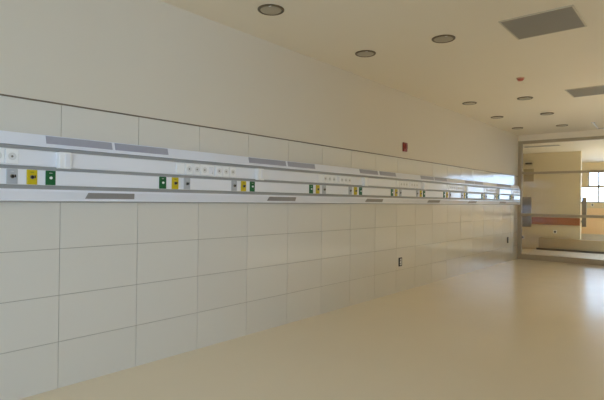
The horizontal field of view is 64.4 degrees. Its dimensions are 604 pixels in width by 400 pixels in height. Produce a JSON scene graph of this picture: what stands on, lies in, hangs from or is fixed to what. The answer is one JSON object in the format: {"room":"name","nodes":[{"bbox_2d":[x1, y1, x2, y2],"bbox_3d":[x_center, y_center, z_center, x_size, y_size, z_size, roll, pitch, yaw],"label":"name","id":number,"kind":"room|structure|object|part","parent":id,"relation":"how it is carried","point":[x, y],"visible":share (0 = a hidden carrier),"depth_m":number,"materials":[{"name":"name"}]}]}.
{"room":"hospital interior","nodes":[
{"label":"hospital interior","id":0,"kind":"room"},
{"bbox_2d":[0,0,517,399],"bbox_3d":[-0.082,-0.145,5.465,0.150,3.010,16.664,1,0,40],"label":"wall","id":1,"kind":"structure","parent":0,"point":[88,291],"depth_m":4.32,"materials":[{"name":"tile"}]},
{"bbox_2d":[0,94,514,175],"bbox_3d":[-0.034,-0.656,5.398,0.009,0.011,16.614,1,0,40],"label":"trim","id":2,"kind":"structure","parent":1,"relation":"attached to","point":[0,94],"depth_m":4.24,"materials":[{"name":"grey metal"}]},
{"bbox_2d":[0,130,519,204],"bbox_3d":[1.196,-0.170,6.764,0.134,0.458,12.597,1,0,40],"label":"medical bedhead panel","id":3,"kind":"object","parent":1,"relation":"attached to","point":[33,167],"visible":1,"depth_m":4.16,"materials":[{"name":"white metal"}]},
{"bbox_2d":[0,148,3,162],"bbox_3d":[-1.915,-0.281,3.016,0.018,0.094,0.075,1,0,40],"label":"socket","id":4,"kind":"object","parent":3,"relation":"attached to","point":[1,149],"depth_m":3.03,"materials":[{"name":"white plastic"}]},
{"bbox_2d":[5,149,18,163],"bbox_3d":[-1.862,-0.280,3.080,0.018,0.094,0.075,1,0,40],"label":"socket","id":5,"kind":"object","parent":3,"relation":"attached to","point":[11,155],"depth_m":3.07,"materials":[{"name":"white plastic"}]},
{"bbox_2d":[6,168,17,183],"bbox_3d":[-1.861,-0.152,3.080,0.009,0.098,0.065,1,0,40],"label":"outlet","id":6,"kind":"object","parent":3,"relation":"attached to","point":[11,173],"depth_m":3.07,"materials":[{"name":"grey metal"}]},
{"bbox_2d":[26,169,36,184],"bbox_3d":[-1.784,-0.151,3.171,0.009,0.098,0.065,1,0,40],"label":"outlet","id":7,"kind":"object","parent":3,"relation":"attached to","point":[31,174],"depth_m":3.16,"materials":[{"name":"yellow plastic"}]},
{"bbox_2d":[45,171,55,184],"bbox_3d":[-1.709,-0.150,3.262,0.009,0.098,0.065,1,0,40],"label":"outlet","id":8,"kind":"object","parent":3,"relation":"attached to","point":[50,176],"depth_m":3.26,"materials":[{"name":"green plastic"}]},
{"bbox_2d":[159,177,165,188],"bbox_3d":[-1.142,-0.142,3.937,0.009,0.098,0.065,1,0,40],"label":"outlet","id":9,"kind":"object","parent":3,"relation":"attached to","point":[162,180],"depth_m":3.93,"materials":[{"name":"green plastic"}]},
{"bbox_2d":[172,177,178,188],"bbox_3d":[-1.065,-0.141,4.029,0.009,0.098,0.065,1,0,40],"label":"outlet","id":10,"kind":"object","parent":3,"relation":"attached to","point":[175,180],"depth_m":4.03,"materials":[{"name":"yellow plastic"}]},
{"bbox_2d":[184,178,189,189],"bbox_3d":[-0.988,-0.140,4.121,0.009,0.098,0.065,1,0,40],"label":"outlet","id":11,"kind":"object","parent":3,"relation":"attached to","point":[186,180],"depth_m":4.11,"materials":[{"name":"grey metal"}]},
{"bbox_2d":[185,163,192,174],"bbox_3d":[-0.975,-0.267,4.137,0.018,0.094,0.075,1,0,40],"label":"socket","id":12,"kind":"object","parent":3,"relation":"attached to","point":[188,166],"depth_m":4.13,"materials":[{"name":"white plastic"}]},
{"bbox_2d":[193,164,200,174],"bbox_3d":[-0.921,-0.267,4.200,0.018,0.094,0.075,1,0,40],"label":"socket","id":13,"kind":"object","parent":3,"relation":"attached to","point":[196,167],"depth_m":4.19,"materials":[{"name":"white plastic"}]},
{"bbox_2d":[200,165,207,175],"bbox_3d":[-0.868,-0.266,4.264,0.018,0.094,0.075,1,0,40],"label":"socket","id":14,"kind":"object","parent":3,"relation":"attached to","point":[203,168],"depth_m":4.25,"materials":[{"name":"white plastic"}]},
{"bbox_2d":[215,166,221,175],"bbox_3d":[-0.761,-0.264,4.391,0.018,0.094,0.075,1,0,40],"label":"socket","id":15,"kind":"object","parent":3,"relation":"attached to","point":[218,169],"depth_m":4.38,"materials":[{"name":"white plastic"}]},
{"bbox_2d":[222,166,228,176],"bbox_3d":[-0.708,-0.263,4.455,0.018,0.094,0.075,1,0,40],"label":"socket","id":16,"kind":"object","parent":3,"relation":"attached to","point":[225,169],"depth_m":4.44,"materials":[{"name":"white plastic"}]},
{"bbox_2d":[229,167,235,176],"bbox_3d":[-0.654,-0.263,4.518,0.018,0.094,0.075,1,0,40],"label":"socket","id":17,"kind":"object","parent":3,"relation":"attached to","point":[232,170],"depth_m":4.51,"materials":[{"name":"white plastic"}]},
{"bbox_2d":[231,180,236,190],"bbox_3d":[-0.641,-0.135,4.534,0.009,0.098,0.065,1,0,40],"label":"outlet","id":18,"kind":"object","parent":3,"relation":"attached to","point":[233,182],"depth_m":4.52,"materials":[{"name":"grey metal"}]},
{"bbox_2d":[241,181,245,190],"bbox_3d":[-0.564,-0.133,4.626,0.009,0.098,0.065,1,0,40],"label":"outlet","id":19,"kind":"object","parent":3,"relation":"attached to","point":[243,183],"depth_m":4.62,"materials":[{"name":"yellow plastic"}]},
{"bbox_2d":[250,181,254,191],"bbox_3d":[-0.489,-0.132,4.716,0.009,0.098,0.065,1,0,40],"label":"outlet","id":20,"kind":"object","parent":3,"relation":"attached to","point":[252,183],"depth_m":4.71,"materials":[{"name":"green plastic"}]},
{"bbox_2d":[309,185,312,192],"bbox_3d":[0.103,-0.124,5.421,0.009,0.098,0.065,1,0,40],"label":"outlet","id":21,"kind":"object","parent":3,"relation":"attached to","point":[310,186],"depth_m":5.41,"materials":[{"name":"green plastic"}]},
{"bbox_2d":[316,185,319,193],"bbox_3d":[0.180,-0.123,5.513,0.009,0.098,0.065,1,0,40],"label":"outlet","id":22,"kind":"object","parent":3,"relation":"attached to","point":[317,186],"depth_m":5.50,"materials":[{"name":"yellow plastic"}]},
{"bbox_2d":[322,185,325,193],"bbox_3d":[0.258,-0.121,5.605,0.009,0.098,0.065,1,0,40],"label":"outlet","id":23,"kind":"object","parent":3,"relation":"attached to","point":[323,186],"depth_m":5.59,"materials":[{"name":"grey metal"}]},
{"bbox_2d":[323,175,326,182],"bbox_3d":[0.271,-0.249,5.622,0.018,0.094,0.075,1,0,40],"label":"socket","id":24,"kind":"object","parent":3,"relation":"attached to","point":[324,176],"depth_m":5.61,"materials":[{"name":"white plastic"}]},
{"bbox_2d":[327,175,331,182],"bbox_3d":[0.324,-0.248,5.685,0.018,0.094,0.075,1,0,40],"label":"socket","id":25,"kind":"object","parent":3,"relation":"attached to","point":[329,177],"depth_m":5.67,"materials":[{"name":"white plastic"}]},
{"bbox_2d":[332,175,335,182],"bbox_3d":[0.378,-0.248,5.749,0.018,0.094,0.075,1,0,40],"label":"socket","id":26,"kind":"object","parent":3,"relation":"attached to","point":[333,176],"depth_m":5.74,"materials":[{"name":"white plastic"}]},
{"bbox_2d":[340,176,343,183],"bbox_3d":[0.484,-0.246,5.876,0.018,0.094,0.075,1,0,40],"label":"socket","id":27,"kind":"object","parent":3,"relation":"attached to","point":[341,177],"depth_m":5.87,"materials":[{"name":"white plastic"}]},
{"bbox_2d":[344,176,347,183],"bbox_3d":[0.538,-0.245,5.939,0.018,0.094,0.075,1,0,40],"label":"socket","id":28,"kind":"object","parent":3,"relation":"attached to","point":[345,177],"depth_m":5.93,"materials":[{"name":"white plastic"}]},
{"bbox_2d":[402,142,407,151],"bbox_3d":[1.568,-0.802,7.271,0.046,0.136,0.116,1,0,40],"label":"fire alarm","id":29,"kind":"object","parent":1,"relation":"attached to","point":[404,145],"visible":1,"depth_m":7.24,"materials":[{"name":"red plastic"}]},
{"bbox_2d":[19,248,603,399],"bbox_3d":[3.814,1.470,7.095,9.950,0.120,24.400,1,0,40],"label":"floor","id":30,"kind":"structure","parent":0,"point":[517,329],"depth_m":4.35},
{"bbox_2d":[517,136,603,265],"bbox_3d":[7.825,0.029,9.639,6.600,2.870,0.100,1,0,40],"label":"glass wall","id":31,"kind":"structure","parent":30,"relation":"on","point":[599,262],"depth_m":11.31,"materials":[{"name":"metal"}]},
{"bbox_3d":[5.330,0.002,11.733,0.085,2.870,0.100,1,0,40],"label":"post","id":32,"kind":"part","parent":31,"relation":"part of","materials":[{"name":"metal"}]},
{"bbox_2d":[518,129,603,140],"bbox_3d":[7.853,-1.476,9.654,6.900,0.138,0.130,1,0,40],"label":"trim","id":33,"kind":"structure","parent":31,"relation":"attached to","point":[589,133],"depth_m":11.11,"materials":[{"name":"paint"}]},
{"bbox_3d":[7.809,1.382,9.637,6.430,0.095,0.100,1,0,40],"label":"rail","id":34,"kind":"part","parent":31,"relation":"part of","materials":[{"name":"metal"}]},
{"bbox_3d":[7.843,-1.371,9.642,6.430,0.070,0.100,1,0,40],"label":"rail","id":35,"kind":"part","parent":31,"relation":"part of","materials":[{"name":"metal"}]},
{"bbox_2d":[160,0,603,135],"bbox_3d":[2.494,-2.047,3.261,6.900,0.850,16.764,1,0,40],"label":"ceiling","id":36,"kind":"structure","parent":0,"point":[484,61],"depth_m":5.15,"materials":[{"name":"paint"}]},
{"bbox_2d":[258,4,283,15],"bbox_3d":[-0.270,-1.648,4.169,0.232,0.013,0.232,1,0,40],"label":"recessed light","id":37,"kind":"object","parent":36,"relation":"in","point":[266,9],"visible":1,"depth_m":4.14,"materials":[{"name":"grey glass"}]},
{"bbox_3d":[-0.270,-1.645,4.169,0.184,0.002,0.184,1,0,40],"label":"lamp glass","id":38,"kind":"part","parent":37,"relation":"part of","materials":[{"name":"white glass"}]},
{"bbox_2d":[355,50,375,56],"bbox_3d":[0.710,-1.634,5.368,0.232,0.013,0.232,1,0,40],"label":"recessed light","id":39,"kind":"object","parent":36,"relation":"in","point":[363,53],"visible":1,"depth_m":5.34,"materials":[{"name":"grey glass"}]},
{"bbox_3d":[0.710,-1.630,5.368,0.184,0.002,0.184,1,0,40],"label":"lamp glass","id":40,"kind":"part","parent":39,"relation":"part of","materials":[{"name":"white glass"}]},
{"bbox_2d":[432,35,455,42],"bbox_3d":[1.430,-1.626,4.852,0.232,0.013,0.232,1,0,40],"label":"recessed light","id":41,"kind":"object","parent":36,"relation":"in","point":[440,38],"visible":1,"depth_m":4.83,"materials":[{"name":"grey glass"}]},
{"bbox_3d":[1.430,-1.622,4.852,0.184,0.002,0.184,1,0,40],"label":"lamp glass","id":42,"kind":"part","parent":41,"relation":"part of","materials":[{"name":"white glass"}]},
{"bbox_2d":[462,102,476,104],"bbox_3d":[2.781,-1.604,7.969,0.232,0.013,0.232,1,0,40],"label":"recessed light","id":43,"kind":"object","parent":36,"relation":"in","point":[464,103],"visible":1,"depth_m":7.95,"materials":[{"name":"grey glass"}]},
{"bbox_2d":[517,96,532,99],"bbox_3d":[3.503,-1.596,7.541,0.232,0.013,0.232,1,0,40],"label":"recessed light","id":44,"kind":"object","parent":36,"relation":"in","point":[525,97],"visible":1,"depth_m":7.52,"materials":[{"name":"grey glass"}]},
{"bbox_2d":[498,5,586,39],"bbox_3d":[2.216,-1.619,4.413,0.608,0.010,0.608,1,0,40],"label":"ceiling vent","id":45,"kind":"object","parent":36,"relation":"in","point":[565,18],"visible":1,"depth_m":4.38,"materials":[{"name":"grey metal"}]},
{"bbox_2d":[540,112,553,114],"bbox_3d":[4.497,-1.581,8.811,0.232,0.013,0.232,1,0,40],"label":"recessed light","id":46,"kind":"object","parent":36,"relation":"in","point":[546,113],"visible":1,"depth_m":8.76,"materials":[{"name":"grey glass"}]},
{"bbox_2d":[565,85,603,97],"bbox_3d":[4.237,-1.589,6.999,0.608,0.010,0.608,1,0,40],"label":"ceiling vent","id":47,"kind":"object","parent":36,"relation":"in","point":[593,90],"visible":1,"depth_m":7.02,"materials":[{"name":"grey metal"}]},
{"bbox_2d":[522,151,581,248],"bbox_3d":[6.496,0.027,14.901,3.800,2.860,0.180,1,0,40],"label":"wall","id":48,"kind":"structure","parent":0,"point":[550,193],"depth_m":14.05,"materials":[{"name":"paint"}]},
{"bbox_2d":[522,197,531,226],"bbox_3d":[6.765,0.360,14.539,0.342,0.900,0.030,1,0,40],"label":"metal plate","id":49,"kind":"object","parent":48,"relation":"attached to","point":[526,201],"visible":0.6,"depth_m":14.51,"materials":[{"name":"metal"}]},
{"bbox_2d":[523,168,533,181],"bbox_3d":[6.848,-0.749,14.493,0.300,0.400,0.016,1,0,40],"label":"access panel","id":50,"kind":"object","parent":48,"relation":"attached to","point":[526,177],"visible":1,"depth_m":14.49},
{"bbox_2d":[532,217,579,225],"bbox_3d":[7.386,0.617,14.000,1.270,0.210,0.045,1,0,40],"label":"rail","id":51,"kind":"object","parent":48,"relation":"attached to","point":[535,220],"visible":1,"depth_m":13.97,"materials":[{"name":"red wood"}]},
{"bbox_2d":[536,238,603,253],"bbox_3d":[9.471,1.317,12.161,6.500,0.345,0.170,1,0,40],"label":"baseboard","id":52,"kind":"structure","parent":48,"relation":"attached to","point":[553,243],"depth_m":13.62,"materials":[{"name":"beige"}]},
{"bbox_2d":[581,197,586,226],"bbox_3d":[7.998,0.344,13.637,0.139,0.840,0.060,1,0,40],"label":"metal plate","id":53,"kind":"object","parent":48,"relation":"attached to","point":[584,199],"visible":1,"depth_m":13.61,"materials":[{"name":"metal"}]},
{"bbox_2d":[523,139,603,162],"bbox_3d":[9.238,-1.432,13.521,9.950,0.120,7.636,1,0,40],"label":"ceiling","id":54,"kind":"structure","parent":0,"point":[592,150],"depth_m":13.12,"materials":[{"name":"paint"}]},
{"bbox_2d":[524,144,560,147],"bbox_3d":[6.259,-1.405,12.546,0.880,0.010,0.260,1,0,40],"label":"ceiling vent","id":55,"kind":"object","parent":54,"relation":"in","point":[558,144],"visible":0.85,"depth_m":12.56,"materials":[{"name":"grey metal"}]},
{"bbox_2d":[581,162,603,240],"bbox_3d":[11.674,0.094,16.443,9.750,2.860,0.200,1,0,40],"label":"wall","id":56,"kind":"structure","parent":0,"point":[594,229],"depth_m":17.31,"materials":[{"name":"paint"}]},
{"bbox_2d":[582,186,603,202],"bbox_3d":[12.060,-0.177,16.122,5.650,0.590,0.060,1,0,40],"label":"window","id":57,"kind":"structure","parent":56,"relation":"in","point":[598,187],"depth_m":17.28,"materials":[{"name":"paint"}]},
{"bbox_2d":[588,173,603,186],"bbox_3d":[12.330,-0.749,15.903,4.965,0.560,0.060,1,0,40],"label":"window","id":58,"kind":"structure","parent":56,"relation":"in","point":[589,185],"depth_m":17.35,"materials":[{"name":"paint"}]}
]}

